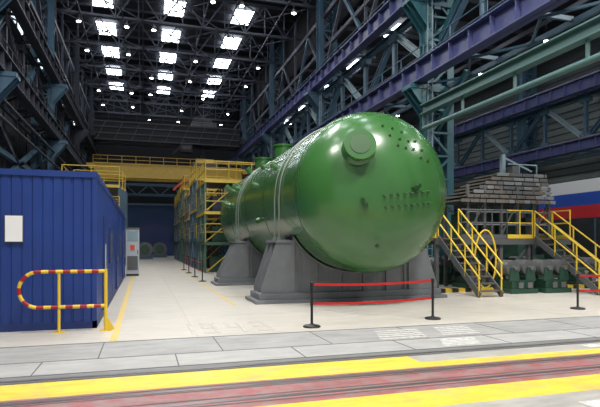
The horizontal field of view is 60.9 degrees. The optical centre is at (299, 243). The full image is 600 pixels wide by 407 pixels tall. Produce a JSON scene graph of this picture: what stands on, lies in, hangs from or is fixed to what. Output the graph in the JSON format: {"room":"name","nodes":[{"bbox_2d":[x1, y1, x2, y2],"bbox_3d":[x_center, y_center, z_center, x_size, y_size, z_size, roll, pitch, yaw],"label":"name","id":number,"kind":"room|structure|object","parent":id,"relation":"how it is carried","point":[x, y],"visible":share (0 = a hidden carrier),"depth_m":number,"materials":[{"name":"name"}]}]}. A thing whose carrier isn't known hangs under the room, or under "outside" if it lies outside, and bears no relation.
{"room":"factory hall","nodes":[
{"label":"factory hall","id":0,"kind":"room"},
{"bbox_2d":[0,0,80,170],"bbox_3d":[-17.852,-9.200,31.648,0.300,21.600,75.000,0,0,-17],"label":"wall","id":1,"kind":"structure","parent":0,"point":[19,145],"depth_m":33.00,"materials":[{"name":"metal"}]},
{"bbox_2d":[87,91,239,121],"bbox_3d":[-18.110,-18.505,69.027,20.082,2.590,0.160,0,0,-17],"label":"roof truss","id":2,"kind":"object","parent":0,"point":[113,95],"visible":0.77,"depth_m":68.85,"materials":[{"name":"grey metal"}]},
{"bbox_2d":[69,37,268,96],"bbox_3d":[-13.689,-18.505,54.664,20.082,2.590,6.105,0,0,-17],"label":"roof truss","id":3,"kind":"object","parent":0,"point":[85,65],"visible":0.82,"depth_m":52.21,"materials":[{"name":"grey metal"}]},
{"bbox_2d":[84,90,289,255],"bbox_3d":[-10.145,-9.350,72.211,38.900,21.900,0.600,0,0,-17],"label":"wall","id":4,"kind":"structure","parent":0,"point":[154,216],"depth_m":69.25,"materials":[{"name":"blue metal"}]},
{"bbox_2d":[58,0,325,38],"bbox_3d":[-8.393,-18.505,37.461,20.082,2.590,6.105,0,0,-17],"label":"roof truss","id":5,"kind":"object","parent":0,"point":[305,4],"visible":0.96,"depth_m":37.55,"materials":[{"name":"grey metal"}]},
{"bbox_2d":[0,255,599,406],"bbox_3d":[0.378,1.747,33.599,41.507,0.306,80.000,0,0,-17],"label":"floor","id":6,"kind":"structure","parent":0,"point":[532,353],"depth_m":7.52,"materials":[{"name":"grey concrete"}]},
{"bbox_2d":[0,0,20,102],"bbox_3d":[-12.501,-8.950,20.217,2.400,21.100,4.521,0,0,-17],"label":"steel column","id":7,"kind":"structure","parent":6,"relation":"on","point":[9,80],"depth_m":20.39,"materials":[{"name":"metal"}]},
{"bbox_2d":[31,0,67,169],"bbox_3d":[-16.620,-8.950,33.597,2.400,21.100,4.521,0,0,-17],"label":"steel column","id":8,"kind":"structure","parent":6,"relation":"on","point":[55,91],"depth_m":33.37,"materials":[{"name":"metal"}]},
{"bbox_2d":[0,99,72,170],"bbox_3d":[-16.710,-4.100,34.093,0.920,5.207,65.000,0,0,-17],"label":"truss","id":9,"kind":"object","parent":8,"relation":"attached to","point":[10,155],"visible":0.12,"depth_m":25.75,"materials":[{"name":"blue metal"}]},
{"bbox_2d":[0,168,112,331],"bbox_3d":[-6.426,0.115,11.749,3.850,2.970,5.420,0,0,-17],"label":"container","id":10,"kind":"object","parent":6,"relation":"on","point":[68,215],"visible":0.96,"depth_m":9.51,"materials":[{"name":"blue metal"}]},
{"bbox_2d":[4,215,23,241],"bbox_3d":[-5.205,-0.280,9.279,0.310,0.500,0.024,0,0,-17],"label":"notice sheet","id":11,"kind":"object","parent":10,"relation":"attached to","point":[13,224],"visible":1,"depth_m":9.27,"materials":[{"name":"white paper"}]},
{"bbox_2d":[17,244,114,333],"bbox_3d":[-4.224,0.800,9.246,1.634,1.600,0.140,0,0,-17],"label":"barrier","id":12,"kind":"object","parent":6,"relation":"on","point":[108,326],"visible":1,"depth_m":9.21,"materials":[{"name":"yellow metal"}]},
{"bbox_2d":[63,30,88,171],"bbox_3d":[-20.739,-8.950,46.977,2.400,21.100,4.521,0,0,-17],"label":"steel column","id":13,"kind":"structure","parent":6,"relation":"on","point":[80,135],"depth_m":46.73,"materials":[{"name":"metal"}]},
{"bbox_2d":[61,164,122,211],"bbox_3d":[-12.386,-1.404,30.692,3.135,6.049,4.245,0,0,-17],"label":"scaffold tower","id":14,"kind":"object","parent":6,"relation":"on","point":[112,188],"visible":0.15,"depth_m":29.14,"materials":[{"name":"yellow metal"}]},
{"bbox_2d":[83,78,100,162],"bbox_3d":[-24.859,-8.950,60.358,2.400,21.100,4.521,0,0,-17],"label":"steel column","id":15,"kind":"structure","parent":6,"relation":"on","point":[91,156],"depth_m":60.11,"materials":[{"name":"metal"}]},
{"bbox_2d":[83,77,241,120],"bbox_3d":[-17.220,-18.505,66.133,20.082,2.590,6.105,0,0,-17],"label":"roof truss","id":16,"kind":"object","parent":15,"relation":"attached to","point":[109,80],"visible":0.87,"depth_m":63.53,"materials":[{"name":"grey metal"}]},
{"bbox_2d":[79,59,257,109],"bbox_3d":[-15.454,-18.505,60.399,20.082,2.590,6.105,0,0,-17],"label":"roof truss","id":17,"kind":"object","parent":15,"relation":"attached to","point":[98,62],"visible":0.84,"depth_m":57.95,"materials":[{"name":"grey metal"}]},
{"bbox_2d":[73,170,125,265],"bbox_3d":[-13.857,-1.604,35.471,3.135,6.448,4.245,0,0,-17],"label":"scaffold tower","id":18,"kind":"object","parent":6,"relation":"on","point":[122,187],"visible":0.12,"depth_m":33.98,"materials":[{"name":"yellow metal"}]},
{"bbox_2d":[103,175,127,227],"bbox_3d":[-15.328,-1.804,40.249,3.135,6.847,4.245,0,0,-17],"label":"scaffold tower","id":19,"kind":"object","parent":6,"relation":"on","point":[116,175],"visible":0.09,"depth_m":40.10,"materials":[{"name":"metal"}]},
{"bbox_2d":[113,197,120,297],"bbox_3d":[-8.030,0.115,16.958,3.850,2.970,5.420,0,0,-17],"label":"container","id":20,"kind":"object","parent":6,"relation":"on","point":[116,209],"visible":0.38,"depth_m":16.52,"materials":[{"name":"blue metal"}]},
{"bbox_2d":[121,210,125,282],"bbox_3d":[-9.633,0.115,22.167,3.850,2.970,5.420,0,0,-17],"label":"container","id":21,"kind":"object","parent":6,"relation":"on","point":[123,238],"visible":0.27,"depth_m":21.75,"materials":[{"name":"blue metal"}]},
{"bbox_2d":[125,228,139,275],"bbox_3d":[-8.451,0.390,25.753,0.700,2.420,0.500,0,0,-17],"label":"tall cabinet","id":22,"kind":"object","parent":6,"relation":"on","point":[132,234],"visible":0.98,"depth_m":25.55,"materials":[{"name":"grey metal"}]},
{"bbox_2d":[139,242,152,258],"bbox_3d":[-16.565,0.700,54.488,1.600,1.800,1.300,0,0,-17],"label":"drum","id":23,"kind":"object","parent":6,"relation":"on","point":[145,249],"visible":0.83,"depth_m":53.95,"materials":[{"name":"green metal"}]},
{"bbox_2d":[153,242,166,257],"bbox_3d":[-16.705,0.700,60.723,1.600,1.800,1.300,0,0,-17],"label":"drum","id":24,"kind":"object","parent":6,"relation":"on","point":[159,249],"visible":0.96,"depth_m":60.15,"materials":[{"name":"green metal"}]},
{"bbox_2d":[174,194,214,259],"bbox_3d":[-11.165,-1.703,54.087,4.035,6.650,4.245,0,0,-17],"label":"scaffold tower","id":25,"kind":"object","parent":6,"relation":"on","point":[175,198],"visible":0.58,"depth_m":54.12,"materials":[{"name":"metal"}]},
{"bbox_2d":[177,188,221,260],"bbox_3d":[-9.870,-1.803,49.881,4.035,6.850,4.245,0,0,-17],"label":"scaffold tower","id":26,"kind":"object","parent":6,"relation":"on","point":[178,193],"visible":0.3,"depth_m":48.70,"materials":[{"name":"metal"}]},
{"bbox_2d":[198,259,205,281],"bbox_3d":[-4.160,1.125,21.738,0.340,0.950,0.340,0,0,-17],"label":"stanchion","id":27,"kind":"object","parent":6,"relation":"on","point":[202,280],"visible":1,"depth_m":21.71,"materials":[{"name":"black metal"}]},
{"bbox_2d":[184,179,224,264],"bbox_3d":[-6.928,-1.603,40.324,4.035,6.451,4.245,0,0,-17],"label":"scaffold tower","id":28,"kind":"object","parent":6,"relation":"on","point":[187,196],"visible":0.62,"depth_m":39.09,"materials":[{"name":"metal"}]},
{"bbox_2d":[180,175,230,262],"bbox_3d":[-8.399,-2.054,45.103,4.035,7.349,4.245,0,0,-17],"label":"scaffold tower","id":29,"kind":"object","parent":6,"relation":"on","point":[182,193],"visible":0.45,"depth_m":43.84,"materials":[{"name":"metal"}]},
{"bbox_2d":[190,162,254,267],"bbox_3d":[-5.457,-1.853,35.545,4.035,6.950,4.245,0,0,-17],"label":"scaffold tower","id":30,"kind":"object","parent":6,"relation":"on","point":[193,192],"visible":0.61,"depth_m":34.15,"materials":[{"name":"yellow painted steel"},{"name":"blue-green painted steel"}]},
{"bbox_2d":[196,160,254,272],"bbox_3d":[-3.986,-1.502,30.767,4.035,6.251,4.245,0,0,-17],"label":"scaffold tower","id":31,"kind":"object","parent":6,"relation":"on","point":[217,237],"visible":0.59,"depth_m":29.32,"materials":[{"name":"metal"}]},
{"bbox_2d":[235,84,253,168],"bbox_3d":[-6.655,-8.950,62.404,2.400,21.100,4.521,0,0,-17],"label":"steel column","id":32,"kind":"structure","parent":6,"relation":"on","point":[243,159],"depth_m":62.09,"materials":[{"name":"metal"}]},
{"bbox_2d":[260,40,283,157],"bbox_3d":[-2.536,-8.950,49.024,2.400,21.100,4.521,0,0,-17],"label":"steel column","id":33,"kind":"structure","parent":6,"relation":"on","point":[268,138],"depth_m":48.77,"materials":[{"name":"metal"}]},
{"bbox_2d":[56,11,282,81],"bbox_3d":[-11.924,-18.505,48.930,20.082,2.590,6.105,0,0,-17],"label":"roof truss","id":34,"kind":"object","parent":33,"relation":"attached to","point":[119,45],"visible":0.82,"depth_m":46.54,"materials":[{"name":"grey metal"}]},
{"bbox_2d":[42,0,303,62],"bbox_3d":[-10.159,-18.505,43.195,20.082,2.590,6.105,0,0,-17],"label":"roof truss","id":35,"kind":"object","parent":33,"relation":"attached to","point":[66,10],"visible":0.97,"depth_m":41.43,"materials":[{"name":"grey metal"}]},
{"bbox_2d":[211,162,341,285],"bbox_3d":[-0.477,-0.949,21.093,6.200,5.099,1.500,0,0,-17],"label":"saddle","id":36,"kind":"object","parent":6,"relation":"on","point":[240,265],"visible":0.3,"depth_m":20.04,"materials":[{"name":"grey metal"}]},
{"bbox_2d":[220,112,445,272],"bbox_3d":[-0.092,-1.700,19.498,4.422,5.171,15.776,0,0,-17],"label":"vessel","id":37,"kind":"object","parent":36,"relation":"on","point":[365,192],"visible":0.91,"depth_m":12.53,"materials":[{"name":"green metal"}]},
{"bbox_2d":[303,281,320,327],"bbox_3d":[0.227,1.160,9.832,0.340,0.880,0.340,0,0,-17],"label":"stanchion","id":38,"kind":"object","parent":6,"relation":"on","point":[311,325],"visible":1,"depth_m":9.81,"materials":[{"name":"black metal"}]},
{"bbox_2d":[314,280,430,304],"bbox_3d":[1.530,0.983,10.359,2.736,0.453,0.001,0,0,-22],"label":"barrier tape","id":39,"kind":"object","parent":38,"relation":"attached to","point":[419,281],"visible":1,"depth_m":10.28,"materials":[{"name":"red fabric"}]},
{"bbox_2d":[305,0,336,127],"bbox_3d":[1.583,-8.950,35.643,2.400,21.100,4.521,0,0,-17],"label":"steel column","id":40,"kind":"structure","parent":6,"relation":"on","point":[315,98],"depth_m":35.36,"materials":[{"name":"metal"}]},
{"bbox_2d":[245,128,446,304],"bbox_3d":[1.391,-0.949,15.024,5.800,5.099,1.500,0,0,-17],"label":"saddle","id":41,"kind":"object","parent":6,"relation":"on","point":[286,271],"visible":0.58,"depth_m":14.31,"materials":[{"name":"grey metal"}]},
{"bbox_2d":[425,278,440,319],"bbox_3d":[2.833,1.160,10.885,0.340,0.880,0.340,0,0,-17],"label":"stanchion","id":42,"kind":"object","parent":6,"relation":"on","point":[432,317],"visible":1,"depth_m":10.86,"materials":[{"name":"black metal"}]},
{"bbox_2d":[402,0,468,272],"bbox_3d":[5.702,-8.950,22.263,2.400,21.100,4.521,0,0,-17],"label":"steel column","id":43,"kind":"structure","parent":6,"relation":"on","point":[420,13],"depth_m":22.09,"materials":[{"name":"metal"}]},
{"bbox_2d":[232,0,599,169],"bbox_3d":[0.243,-12.580,40.269,1.360,11.640,66.430,0,0,-17],"label":"truss","id":44,"kind":"object","parent":43,"relation":"attached to","point":[395,36],"visible":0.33,"depth_m":29.33,"materials":[{"name":"metal"}]},
{"bbox_2d":[429,257,455,284],"bbox_3d":[5.761,1.060,20.492,1.220,1.080,0.920,0,0,-17],"label":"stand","id":45,"kind":"object","parent":6,"relation":"on","point":[451,279],"visible":0.36,"depth_m":20.15,"materials":[{"name":"green metal"}]},
{"bbox_2d":[439,227,484,257],"bbox_3d":[9.450,0.150,31.160,4.000,2.900,1.600,0,0,-17],"label":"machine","id":46,"kind":"object","parent":6,"relation":"on","point":[477,254],"visible":0.02,"depth_m":30.77,"materials":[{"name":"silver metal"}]},
{"bbox_2d":[452,258,490,287],"bbox_3d":[6.338,1.060,18.786,1.220,1.080,0.920,0,0,-17],"label":"stand","id":47,"kind":"object","parent":6,"relation":"on","point":[460,281],"visible":0.25,"depth_m":18.58,"materials":[{"name":"green metal"}]},
{"bbox_2d":[455,245,496,273],"bbox_3d":[7.386,0.590,21.212,1.915,2.020,0.648,0,0,-14],"label":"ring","id":48,"kind":"object","parent":6,"relation":"on","point":[483,247],"visible":0.09,"depth_m":21.05,"materials":[{"name":"metal"}]},
{"bbox_2d":[474,229,496,292],"bbox_3d":[6.148,0.557,16.907,0.714,2.086,0.241,0,0,-12],"label":"guard","id":49,"kind":"object","parent":6,"relation":"on","point":[488,231],"visible":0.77,"depth_m":16.88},
{"bbox_2d":[487,258,515,286],"bbox_3d":[7.628,1.060,19.183,1.220,1.080,0.920,0,0,-17],"label":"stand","id":50,"kind":"object","parent":6,"relation":"on","point":[490,270],"visible":0.1,"depth_m":18.99,"materials":[{"name":"green metal"}]},
{"bbox_2d":[428,154,599,297],"bbox_3d":[7.479,-0.883,17.681,5.756,5.035,4.703,0,0,-17],"label":"access platform","id":51,"kind":"object","parent":6,"relation":"on","point":[515,189],"visible":0.88,"depth_m":18.29,"materials":[{"name":"metal"}]},
{"bbox_2d":[495,259,537,293],"bbox_3d":[7.147,1.060,16.838,1.220,1.080,0.920,0,0,-17],"label":"stand","id":52,"kind":"object","parent":6,"relation":"on","point":[514,269],"visible":0.98,"depth_m":16.53,"materials":[{"name":"green metal"}]},
{"bbox_2d":[439,284,597,292],"bbox_3d":[8.100,1.535,17.874,8.000,0.130,0.200,0,0,-17],"label":"curb","id":53,"kind":"object","parent":6,"relation":"on","point":[573,286],"visible":0.34,"depth_m":16.96,"materials":[{"name":"black"}]},
{"bbox_2d":[509,256,536,278],"bbox_3d":[9.422,1.060,21.514,1.220,1.080,0.920,0,0,-17],"label":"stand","id":54,"kind":"object","parent":6,"relation":"on","point":[516,257],"visible":0.05,"depth_m":21.19,"materials":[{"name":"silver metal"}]},
{"bbox_2d":[517,50,536,253],"bbox_3d":[17.250,-6.500,38.792,1.800,16.200,1.000,0,0,-17],"label":"steel column","id":55,"kind":"structure","parent":6,"relation":"on","point":[532,72],"depth_m":38.65,"materials":[{"name":"metal"}]},
{"bbox_2d":[503,233,562,277],"bbox_3d":[11.260,0.350,24.602,3.000,2.500,1.600,0,0,-17],"label":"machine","id":56,"kind":"object","parent":6,"relation":"on","point":[508,250],"visible":0.19,"depth_m":24.09,"materials":[{"name":"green metal"}]},
{"bbox_2d":[535,230,560,257],"bbox_3d":[13.487,0.200,29.263,3.000,2.800,1.600,0,0,-17],"label":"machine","id":57,"kind":"object","parent":6,"relation":"on","point":[557,231],"visible":0.03,"depth_m":29.21,"materials":[{"name":"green metal"}]},
{"bbox_2d":[532,259,571,292],"bbox_3d":[8.371,1.060,17.110,1.220,1.080,0.920,0,0,-17],"label":"stand","id":58,"kind":"object","parent":6,"relation":"on","point":[548,268],"visible":0.89,"depth_m":16.79,"materials":[{"name":"green metal"}]},
{"bbox_2d":[538,177,599,255],"bbox_3d":[18.770,-1.200,26.940,0.130,5.600,16.550,0,0,-17],"label":"banner","id":59,"kind":"object","parent":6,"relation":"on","point":[582,197],"visible":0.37,"depth_m":31.76,"materials":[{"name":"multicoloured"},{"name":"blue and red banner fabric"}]},
{"bbox_2d":[570,273,585,309],"bbox_3d":[6.838,1.160,12.558,0.340,0.880,0.340,0,0,-17],"label":"stanchion","id":60,"kind":"object","parent":6,"relation":"on","point":[577,307],"visible":1,"depth_m":12.53,"materials":[{"name":"black metal"}]},
{"bbox_2d":[579,275,599,291],"bbox_3d":[8.212,0.983,13.143,2.912,0.453,0.001,0,0,-23],"label":"barrier tape","id":61,"kind":"object","parent":60,"relation":"attached to","point":[579,275],"visible":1,"depth_m":12.72,"materials":[{"name":"red fabric"}]},
{"bbox_2d":[566,257,597,284],"bbox_3d":[11.032,1.060,20.022,1.220,1.080,0.920,0,0,-17],"label":"stand","id":62,"kind":"object","parent":6,"relation":"on","point":[572,279],"visible":0.32,"depth_m":19.75,"materials":[{"name":"green metal"}]},
{"bbox_3d":[9.821,-8.950,8.883,2.400,21.100,4.521,0,0,-17],"label":"steel column","id":63,"kind":"structure","parent":6,"relation":"on","visible":0},
{"bbox_2d":[225,0,568,178],"bbox_3d":[-0.652,-9.180,40.187,0.500,4.660,66.000,0,0,-17],"label":"girder","id":64,"kind":"object","parent":63,"relation":"on","point":[509,16],"visible":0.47,"depth_m":23.24,"materials":[{"name":"purple metal"}]},
{"bbox_2d":[86,154,247,189],"bbox_3d":[-14.710,-7.675,57.727,17.150,4.250,4.800,0,0,-17],"label":"crane","id":65,"kind":"object","parent":64,"relation":"on","point":[132,172],"visible":0.74,"depth_m":56.27,"materials":[{"name":"yellow metal"}]},
{"bbox_2d":[89,112,245,158],"bbox_3d":[-15.152,-12.225,59.161,17.150,4.850,4.800,0,0,-17],"label":"crane","id":66,"kind":"object","parent":64,"relation":"on","point":[202,134],"visible":0.89,"depth_m":58.05,"materials":[{"name":"black metal"}]},
{"bbox_2d":[420,14,599,130],"bbox_3d":[7.771,-5.355,13.504,0.340,1.110,17.240,0,0,-17],"label":"beam","id":67,"kind":"structure","parent":63,"relation":"attached to","point":[587,31],"depth_m":16.07,"materials":[{"name":"teal metal"}]},
{"bbox_3d":[-8.382,-8.950,6.836,2.400,21.100,4.521,0,0,-17],"label":"steel column","id":68,"kind":"structure","parent":6,"relation":"on","visible":0},
{"bbox_2d":[0,0,93,169],"bbox_3d":[-16.584,-12.580,33.206,1.360,11.640,70.030,0,0,-17],"label":"truss","id":69,"kind":"object","parent":68,"relation":"attached to","point":[35,75],"visible":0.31,"depth_m":32.06,"materials":[{"name":"blue metal"}]},
{"bbox_2d":[0,0,101,171],"bbox_3d":[-16.036,-9.180,33.568,0.500,4.660,69.600,0,0,-17],"label":"girder","id":70,"kind":"object","parent":68,"relation":"on","point":[20,9],"visible":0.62,"depth_m":28.16,"materials":[{"name":"metal"}]},
{"bbox_2d":[104,182,221,196],"bbox_3d":[-17.696,-7.050,67.271,16.160,1.650,0.300,0,0,-17],"label":"truss","id":71,"kind":"object","parent":70,"relation":"attached to","point":[113,183],"visible":0.44,"depth_m":66.48,"materials":[{"name":"blue metal"}]},
{"bbox_2d":[56,0,599,139],"bbox_3d":[-0.071,-17.325,36.599,37.200,6.050,74.000,0,0,-17],"label":"ceiling","id":72,"kind":"structure","parent":0,"point":[523,35],"depth_m":46.81,"materials":[{"name":"grey metal"}]},
{"bbox_2d":[93,0,123,90],"bbox_3d":[-13.463,-19.890,32.874,1.710,0.100,68.760,0,0,-17],"label":"window","id":73,"kind":"structure","parent":72,"relation":"attached to","point":[97,3],"depth_m":48.39,"materials":[{"name":"white glass"}]},
{"bbox_2d":[157,0,185,93],"bbox_3d":[-7.958,-19.890,34.569,1.710,0.100,68.760,0,0,-17],"label":"window","id":74,"kind":"structure","parent":72,"relation":"attached to","point":[168,5],"depth_m":48.86,"materials":[{"name":"white glass"}]},
{"bbox_2d":[202,9,254,97],"bbox_3d":[-2.472,-19.890,36.258,1.710,0.100,68.760,0,0,-17],"label":"window","id":75,"kind":"structure","parent":72,"relation":"attached to","point":[239,14],"depth_m":50.57,"materials":[{"name":"white glass"}]},
{"bbox_2d":[76,0,548,124],"bbox_3d":[-1.925,-15.435,42.620,31.000,3.530,60.400,0,0,-17],"label":"lamps","id":76,"kind":"object","parent":72,"relation":"hanging from","point":[241,4],"visible":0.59,"depth_m":43.82,"materials":[{"name":"white"}]},
{"bbox_2d":[286,23,399,121],"bbox_3d":[8.784,-14.885,39.953,7.300,0.070,65.200,0,0,-17],"label":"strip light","id":77,"kind":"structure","parent":72,"relation":"attached to","point":[398,24],"depth_m":41.78,"materials":[{"name":"white"}]},
{"bbox_2d":[397,37,599,267],"bbox_3d":[17.534,-6.900,42.019,0.360,17.000,74.000,0,0,-17],"label":"wall","id":78,"kind":"structure","parent":0,"point":[586,167],"depth_m":37.39,"materials":[{"name":"metal"}]},
{"bbox_3d":[13.131,-6.500,52.173,1.800,16.200,1.000,0,0,-17],"label":"steel column","id":79,"kind":"structure","parent":0,"visible":0},
{"bbox_2d":[434,88,599,181],"bbox_3d":[13.921,-8.125,47.498,1.360,4.630,59.400,0,0,-17],"label":"truss","id":80,"kind":"object","parent":79,"relation":"attached to","point":[584,98],"visible":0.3,"depth_m":37.12,"materials":[{"name":"metal"}]},
{"bbox_2d":[434,70,599,177],"bbox_3d":[13.021,-8.215,47.431,0.500,4.630,59.000,0,0,-17],"label":"girder","id":81,"kind":"object","parent":80,"relation":"attached to","point":[590,81],"visible":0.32,"depth_m":35.84,"materials":[{"name":"purple metal"}]}
]}

